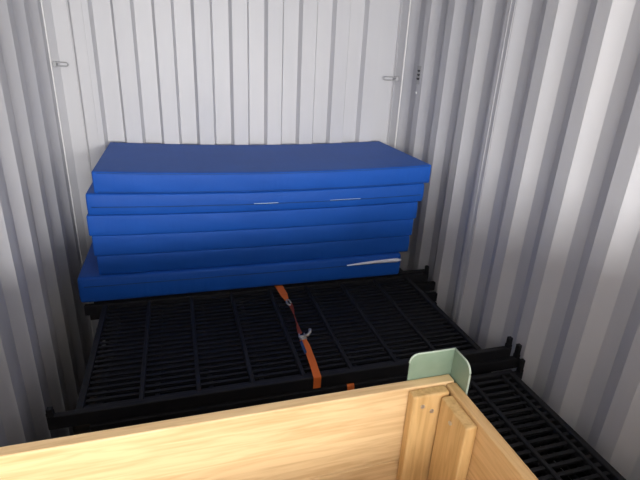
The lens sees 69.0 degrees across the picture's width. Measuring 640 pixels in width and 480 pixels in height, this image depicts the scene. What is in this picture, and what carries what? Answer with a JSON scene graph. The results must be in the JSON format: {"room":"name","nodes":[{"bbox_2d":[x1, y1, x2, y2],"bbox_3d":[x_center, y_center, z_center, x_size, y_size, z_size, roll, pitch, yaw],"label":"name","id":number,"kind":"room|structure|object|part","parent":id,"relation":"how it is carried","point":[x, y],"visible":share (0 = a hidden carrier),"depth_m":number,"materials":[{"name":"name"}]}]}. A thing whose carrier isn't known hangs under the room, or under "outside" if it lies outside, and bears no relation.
{"room":"shipping container interior","nodes":[
{"label":"shipping container interior","id":0,"kind":"room"},
{"bbox_2d":[0,0,93,446],"bbox_3d":[-0.864,0.698,0.449,0.090,2.690,5.970,-4,23,-16],"label":"wall","id":1,"kind":"structure","parent":0,"point":[46,336],"depth_m":2.34,"materials":[{"name":"metal"}]},
{"bbox_2d":[40,0,93,339],"bbox_3d":[-1.652,-0.390,3.068,0.013,2.690,0.013,-4,23,-16],"label":"trim","id":2,"kind":"structure","parent":1,"relation":"attached to","point":[40,0],"depth_m":2.95,"materials":[{"name":"white metal"}]},
{"bbox_2d":[73,349,103,434],"bbox_3d":[0.229,1.873,1.333,2.650,0.040,6.050,-4,23,-16],"label":"floor","id":3,"kind":"structure","parent":0,"point":[81,429],"depth_m":2.87,"materials":[{"name":"brown wood"}]},
{"bbox_3d":[-0.167,1.230,2.751,2.017,0.061,0.890,-4,23,-16],"label":"frame","id":4,"kind":"object","parent":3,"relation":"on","visible":0},
{"bbox_3d":[-0.118,1.182,2.713,2.017,0.061,0.890,-4,23,-16],"label":"frame","id":5,"kind":"object","parent":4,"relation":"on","visible":0},
{"bbox_3d":[-0.162,1.116,2.706,2.017,0.061,0.890,-4,23,-16],"label":"frame","id":6,"kind":"object","parent":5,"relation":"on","visible":0},
{"bbox_3d":[-0.112,1.067,2.667,2.017,0.061,0.890,-4,23,-16],"label":"frame","id":7,"kind":"object","parent":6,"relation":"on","visible":0},
{"bbox_3d":[-0.156,1.001,2.660,2.017,0.061,0.890,-4,23,-16],"label":"frame","id":8,"kind":"object","parent":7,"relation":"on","visible":0},
{"bbox_3d":[-0.106,0.953,2.622,2.017,0.061,0.890,-4,23,-16],"label":"frame","id":9,"kind":"object","parent":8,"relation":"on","visible":0},
{"bbox_3d":[-0.150,0.887,2.614,2.017,0.061,0.890,-4,23,-16],"label":"frame","id":10,"kind":"object","parent":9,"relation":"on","visible":0},
{"bbox_3d":[-0.100,0.839,2.576,2.017,0.061,0.890,-4,23,-16],"label":"frame","id":11,"kind":"object","parent":10,"relation":"on","visible":0},
{"bbox_3d":[-0.144,0.773,2.568,2.017,0.061,0.890,-4,23,-16],"label":"frame","id":12,"kind":"object","parent":11,"relation":"on","visible":0},
{"bbox_3d":[-0.094,0.724,2.530,2.017,0.061,0.890,-4,23,-16],"label":"frame","id":13,"kind":"object","parent":12,"relation":"on","visible":0},
{"bbox_3d":[-0.058,0.671,2.502,2.017,0.061,0.890,-4,23,-16],"label":"frame","id":14,"kind":"object","parent":13,"relation":"on","visible":0},
{"bbox_2d":[113,292,524,401],"bbox_3d":[-0.053,0.571,2.485,2.017,0.135,0.890,-4,23,-16],"label":"frame","id":15,"kind":"object","parent":14,"relation":"on","point":[432,295],"visible":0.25,"depth_m":2.72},
{"bbox_3d":[-0.177,0.447,2.881,2.017,0.061,0.028,-4,23,-16],"label":"rail","id":16,"kind":"part","parent":15,"relation":"part of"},
{"bbox_2d":[90,281,521,431],"bbox_3d":[-0.064,0.498,2.500,2.017,0.135,0.890,-4,23,-16],"label":"frame","id":17,"kind":"object","parent":15,"relation":"on","point":[512,361],"visible":0.43,"depth_m":2.30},
{"bbox_3d":[-1.012,0.592,2.236,0.028,0.055,0.834,-4,23,-16],"label":"rail","id":18,"kind":"part","parent":17,"relation":"part of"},
{"bbox_3d":[-0.187,0.374,2.896,2.017,0.061,0.028,-4,23,-16],"label":"rail","id":19,"kind":"part","parent":17,"relation":"part of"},
{"bbox_2d":[45,265,512,429],"bbox_3d":[-0.160,0.451,2.463,2.107,0.117,0.890,-4,23,-16],"label":"frame","id":20,"kind":"object","parent":17,"relation":"on","point":[84,414],"visible":0.98,"depth_m":2.33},
{"bbox_3d":[-1.034,0.658,1.783,0.026,0.035,0.026,-4,23,-16],"label":"post","id":21,"kind":"part","parent":20,"relation":"part of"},
{"bbox_3d":[-1.065,0.534,2.208,0.028,0.055,0.834,-4,23,-16],"label":"rail","id":22,"kind":"part","parent":20,"relation":"part of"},
{"bbox_3d":[-0.283,0.319,2.855,2.107,0.061,0.028,-4,23,-16],"label":"rail","id":23,"kind":"part","parent":20,"relation":"part of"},
{"bbox_3d":[-0.040,0.636,2.092,2.107,0.061,0.028,-4,23,-16],"label":"rail","id":24,"kind":"part","parent":20,"relation":"part of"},
{"bbox_3d":[-0.190,0.466,2.460,1.798,0.008,0.811,-4,23,-16],"label":"slat panel","id":25,"kind":"part","parent":20,"relation":"part of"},
{"bbox_2d":[274,285,320,388],"bbox_3d":[-0.119,0.469,2.484,0.077,0.150,0.902,-4,23,-16],"label":"strap","id":26,"kind":"object","parent":20,"relation":"on","point":[304,343],"visible":0.98,"depth_m":2.25,"materials":[{"name":"orange"}]},
{"bbox_3d":[-0.058,0.468,2.342,0.027,0.037,0.049,18,26,33],"label":"lever","id":27,"kind":"part","parent":26,"relation":"part of","materials":[{"name":"silver metal"}]},
{"bbox_3d":[0.715,0.199,3.125,0.026,0.057,0.026,-4,23,-16],"label":"post","id":28,"kind":"part","parent":20,"relation":"part of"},
{"bbox_3d":[0.684,0.420,2.720,0.028,0.055,0.834,-4,23,-16],"label":"rail","id":29,"kind":"part","parent":20,"relation":"part of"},
{"bbox_3d":[0.959,0.517,2.362,0.026,0.057,0.026,-4,23,-16],"label":"post","id":30,"kind":"part","parent":20,"relation":"part of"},
{"bbox_3d":[-0.137,0.524,2.487,1.798,0.008,0.811,-4,23,-16],"label":"slat panel","id":31,"kind":"part","parent":17,"relation":"part of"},
{"bbox_3d":[0.057,0.692,2.132,2.017,0.061,0.028,-4,23,-16],"label":"rail","id":32,"kind":"part","parent":17,"relation":"part of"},
{"bbox_2d":[347,383,353,389],"bbox_3d":[0.140,0.687,2.145,0.038,0.058,0.011,-4,23,-16],"label":"strap","id":33,"kind":"object","parent":17,"relation":"attached to","point":[350,386],"visible":0.7,"depth_m":2.13,"materials":[{"name":"orange"}]},
{"bbox_3d":[1.013,0.567,2.386,0.026,0.075,0.026,-4,23,-16],"label":"post","id":34,"kind":"part","parent":17,"relation":"part of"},
{"bbox_3d":[0.067,0.765,2.117,2.017,0.061,0.028,-4,23,-16],"label":"rail","id":35,"kind":"part","parent":15,"relation":"part of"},
{"bbox_3d":[1.023,0.640,2.371,0.026,0.075,0.026,-4,23,-16],"label":"post","id":36,"kind":"part","parent":15,"relation":"part of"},
{"bbox_3d":[0.155,1.584,1.906,1.862,0.061,0.940,-4,23,-16],"label":"frame","id":37,"kind":"object","parent":3,"relation":"on","visible":0},
{"bbox_3d":[0.175,1.526,1.888,1.862,0.061,0.940,-4,23,-16],"label":"frame","id":38,"kind":"object","parent":37,"relation":"on","visible":0},
{"bbox_3d":[0.149,1.470,1.857,1.862,0.061,0.940,-4,23,-16],"label":"frame","id":39,"kind":"object","parent":38,"relation":"on","visible":0},
{"bbox_3d":[0.142,1.413,1.831,1.862,0.061,0.940,-4,23,-16],"label":"frame","id":40,"kind":"object","parent":39,"relation":"on","visible":0},
{"bbox_3d":[0.126,1.356,1.802,1.862,0.061,0.940,-4,23,-16],"label":"frame","id":41,"kind":"object","parent":40,"relation":"on","visible":0},
{"bbox_3d":[0.169,1.296,1.791,1.862,0.061,0.940,-4,23,-16],"label":"frame","id":42,"kind":"object","parent":41,"relation":"on","visible":0},
{"bbox_3d":[0.190,1.237,1.773,1.862,0.061,0.940,-4,23,-16],"label":"frame","id":43,"kind":"object","parent":42,"relation":"on","visible":0},
{"bbox_3d":[0.164,1.182,1.741,1.862,0.061,0.940,-4,23,-16],"label":"frame","id":44,"kind":"object","parent":43,"relation":"on","visible":0},
{"bbox_3d":[0.157,1.125,1.716,1.862,0.061,0.940,-4,23,-16],"label":"frame","id":45,"kind":"object","parent":44,"relation":"on","visible":0},
{"bbox_2d":[516,446,570,479],"bbox_3d":[0.141,1.068,1.687,1.862,0.061,0.940,-4,23,-16],"label":"frame","id":46,"kind":"object","parent":45,"relation":"on","point":[549,462],"visible":0.02,"depth_m":1.97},
{"bbox_2d":[486,408,587,479],"bbox_3d":[0.184,1.008,1.676,1.862,0.061,0.940,-4,23,-16],"label":"frame","id":47,"kind":"object","parent":46,"relation":"on","point":[582,474],"visible":0.06,"depth_m":1.98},
{"bbox_2d":[467,384,599,479],"bbox_3d":[0.205,0.949,1.658,1.862,0.061,0.940,-4,23,-16],"label":"frame","id":48,"kind":"object","parent":47,"relation":"on","point":[588,472],"visible":0.02,"depth_m":2.04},
{"bbox_2d":[467,369,625,479],"bbox_3d":[0.179,0.893,1.626,1.862,0.061,0.940,-4,23,-16],"label":"frame","id":49,"kind":"object","parent":48,"relation":"on","point":[593,461],"visible":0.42,"depth_m":1.93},
{"bbox_3d":[0.050,0.725,2.030,1.862,0.061,0.028,-4,23,-16],"label":"rail","id":50,"kind":"part","parent":49,"relation":"part of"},
{"bbox_3d":[1.061,0.948,1.931,0.028,0.055,0.884,-4,23,-16],"label":"rail","id":51,"kind":"part","parent":47,"relation":"part of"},
{"bbox_3d":[1.018,1.009,1.942,0.028,0.055,0.884,-4,23,-16],"label":"rail","id":52,"kind":"part","parent":46,"relation":"part of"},
{"bbox_3d":[0.296,1.941,1.032,1.862,0.061,0.940,-4,23,-16],"label":"frame","id":53,"kind":"object","parent":3,"relation":"on","visible":0},
{"bbox_3d":[0.308,1.883,1.012,1.862,0.061,0.940,-4,23,-16],"label":"frame","id":54,"kind":"object","parent":53,"relation":"on","visible":0},
{"bbox_3d":[0.321,1.824,0.992,1.862,0.061,0.940,-4,23,-16],"label":"frame","id":55,"kind":"object","parent":54,"relation":"on","visible":0},
{"bbox_3d":[0.333,1.766,0.972,1.862,0.061,0.940,-4,23,-16],"label":"frame","id":56,"kind":"object","parent":55,"relation":"on","visible":0},
{"bbox_3d":[0.346,1.708,0.951,1.862,0.061,0.940,-4,23,-16],"label":"frame","id":57,"kind":"object","parent":56,"relation":"on","visible":0},
{"bbox_3d":[0.358,1.650,0.931,1.862,0.061,0.940,-4,23,-16],"label":"frame","id":58,"kind":"object","parent":57,"relation":"on","visible":0},
{"bbox_3d":[0.371,1.591,0.911,1.862,0.061,0.940,-4,23,-16],"label":"frame","id":59,"kind":"object","parent":58,"relation":"on","visible":0},
{"bbox_3d":[0.384,1.533,0.891,1.862,0.061,0.940,-4,23,-16],"label":"frame","id":60,"kind":"object","parent":59,"relation":"on","visible":0},
{"bbox_3d":[0.396,1.475,0.871,1.862,0.061,0.940,-4,23,-16],"label":"frame","id":61,"kind":"object","parent":60,"relation":"on","visible":0},
{"bbox_3d":[0.409,1.417,0.850,1.862,0.061,0.940,-4,23,-16],"label":"frame","id":62,"kind":"object","parent":61,"relation":"on","visible":0},
{"bbox_3d":[0.421,1.358,0.830,1.862,0.061,0.940,-4,23,-16],"label":"frame","id":63,"kind":"object","parent":62,"relation":"on","visible":0},
{"bbox_3d":[0.434,1.300,0.810,1.862,0.061,0.940,-4,23,-16],"label":"frame","id":64,"kind":"object","parent":63,"relation":"on","visible":0},
{"bbox_3d":[0.446,1.242,0.790,1.862,0.061,0.940,-4,23,-16],"label":"frame","id":65,"kind":"object","parent":64,"relation":"on","visible":0},
{"bbox_2d":[0,348,537,479],"bbox_3d":[-0.165,0.796,0.721,1.228,0.755,0.822,-4,23,-16],"label":"crate","id":66,"kind":"object","parent":65,"relation":"on","point":[425,426],"visible":1,"depth_m":1.02,"materials":[{"name":"beige wood"}]},
{"bbox_3d":[0.274,0.350,1.098,0.120,0.159,0.072,-4,23,-16],"label":"corner plate","id":67,"kind":"part","parent":66,"relation":"part of","materials":[{"name":"green paint"}]},
{"bbox_2d":[42,0,409,345],"bbox_3d":[-0.551,-0.480,3.436,2.338,2.690,0.090,-4,23,-16],"label":"wall","id":68,"kind":"structure","parent":0,"point":[192,72],"depth_m":3.12,"materials":[{"name":"metal"}]},
{"bbox_2d":[52,61,67,66],"bbox_3d":[-1.575,-1.068,2.831,0.091,0.032,0.056,-4,23,-16],"label":"ring","id":69,"kind":"object","parent":68,"relation":"attached to","point":[54,63],"visible":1,"depth_m":2.81,"materials":[{"name":"grey paint"}]},
{"bbox_2d":[66,0,100,183],"bbox_3d":[-1.501,-0.410,3.137,0.100,2.690,0.006,6,22,9],"label":"trim","id":70,"kind":"structure","parent":68,"relation":"attached to","point":[66,0],"depth_m":2.92,"materials":[{"name":"paint"}]},
{"bbox_2d":[384,76,398,80],"bbox_3d":[0.518,-1.194,3.447,0.121,0.032,0.056,-4,23,-16],"label":"ring","id":71,"kind":"object","parent":68,"relation":"attached to","point":[395,78],"visible":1,"depth_m":3.43,"materials":[{"name":"grey paint"}]},
{"bbox_2d":[395,0,639,479],"bbox_3d":[1.455,0.546,1.127,0.090,2.690,5.970,-4,23,-16],"label":"wall","id":72,"kind":"structure","parent":0,"point":[553,268],"depth_m":2.23,"materials":[{"name":"metal"}]},
{"bbox_2d":[394,0,410,147],"bbox_3d":[0.576,-0.536,3.720,0.013,2.690,0.013,-4,23,-16],"label":"trim","id":73,"kind":"structure","parent":72,"relation":"attached to","point":[410,0],"depth_m":3.43,"materials":[{"name":"white metal"}]},
{"bbox_2d":[416,66,421,83],"bbox_3d":[0.681,-1.142,3.227,0.003,0.120,0.054,-4,23,-16],"label":"sticker","id":74,"kind":"object","parent":72,"relation":"attached to","point":[418,67],"visible":1,"depth_m":3.22,"materials":[{"name":"grey paint"}]},
{"bbox_2d":[454,0,515,322],"bbox_3d":[0.899,-0.118,2.717,0.005,2.690,0.038,-4,23,-16],"label":"trim","id":75,"kind":"structure","parent":72,"relation":"attached to","point":[511,0],"depth_m":2.57,"materials":[{"name":"paint"}]},
{"bbox_3d":[-0.366,0.380,3.337,2.062,0.062,0.807,-4,23,-16],"label":"frame","id":76,"kind":"object","parent":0,"visible":0},
{"bbox_3d":[-0.401,0.325,3.303,2.062,0.062,0.807,-4,23,-16],"label":"frame","id":77,"kind":"object","parent":76,"relation":"on","visible":0},
{"bbox_2d":[106,291,425,327],"bbox_3d":[-0.369,0.265,3.288,2.062,0.062,0.807,-4,23,-16],"label":"frame","id":78,"kind":"object","parent":77,"relation":"on","point":[423,291],"visible":0.02,"depth_m":2.85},
{"bbox_2d":[90,313,113,319],"bbox_3d":[-0.414,0.210,3.251,2.062,0.062,0.807,-4,23,-16],"label":"frame","id":79,"kind":"object","parent":78,"relation":"on","point":[92,317],"visible":0.02,"depth_m":2.62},
{"bbox_2d":[94,268,423,302],"bbox_3d":[-0.383,0.150,3.236,2.062,0.062,0.807,-4,23,-16],"label":"frame","id":80,"kind":"object","parent":79,"relation":"on","point":[401,272],"visible":0.05,"depth_m":2.87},
{"bbox_2d":[77,243,400,302],"bbox_3d":[-0.498,0.073,3.120,1.905,0.154,0.816,-4,23,-16],"label":"mattress","id":81,"kind":"object","parent":80,"relation":"on","point":[93,286],"visible":0.48,"depth_m":2.72,"materials":[{"name":"blue fabric"}]},
{"bbox_2d":[97,236,409,274],"bbox_3d":[-0.421,-0.062,3.116,1.852,0.115,0.799,-4,23,-16],"label":"mattress","id":82,"kind":"object","parent":81,"relation":"on","point":[143,262],"visible":0.27,"depth_m":2.73,"materials":[{"name":"blue fabric"}]},
{"bbox_2d":[92,219,412,255],"bbox_3d":[-0.414,-0.166,3.074,1.874,0.124,0.799,-4,23,-16],"label":"mattress","id":83,"kind":"object","parent":82,"relation":"on","point":[208,240],"visible":0.34,"depth_m":2.69,"materials":[{"name":"blue fabric"}]},
{"bbox_2d":[86,202,417,235],"bbox_3d":[-0.407,-0.271,3.031,1.897,0.126,0.803,-4,23,-16],"label":"mattress","id":84,"kind":"object","parent":83,"relation":"on","point":[98,225],"visible":0.37,"depth_m":2.64,"materials":[{"name":"blue fabric"}]},
{"bbox_2d":[85,182,423,214],"bbox_3d":[-0.383,-0.377,2.993,1.914,0.135,0.816,-4,23,-16],"label":"mattress","id":85,"kind":"object","parent":84,"relation":"on","point":[97,203],"visible":0.47,"depth_m":2.60,"materials":[{"name":"blue fabric"}]},
{"bbox_2d":[91,141,430,192],"bbox_3d":[-0.345,-0.486,2.966,1.902,0.134,0.815,-4,23,-16],"label":"mattress","id":86,"kind":"object","parent":85,"relation":"on","point":[122,167],"visible":1,"depth_m":2.73,"materials":[{"name":"blue fabric"}]}
]}

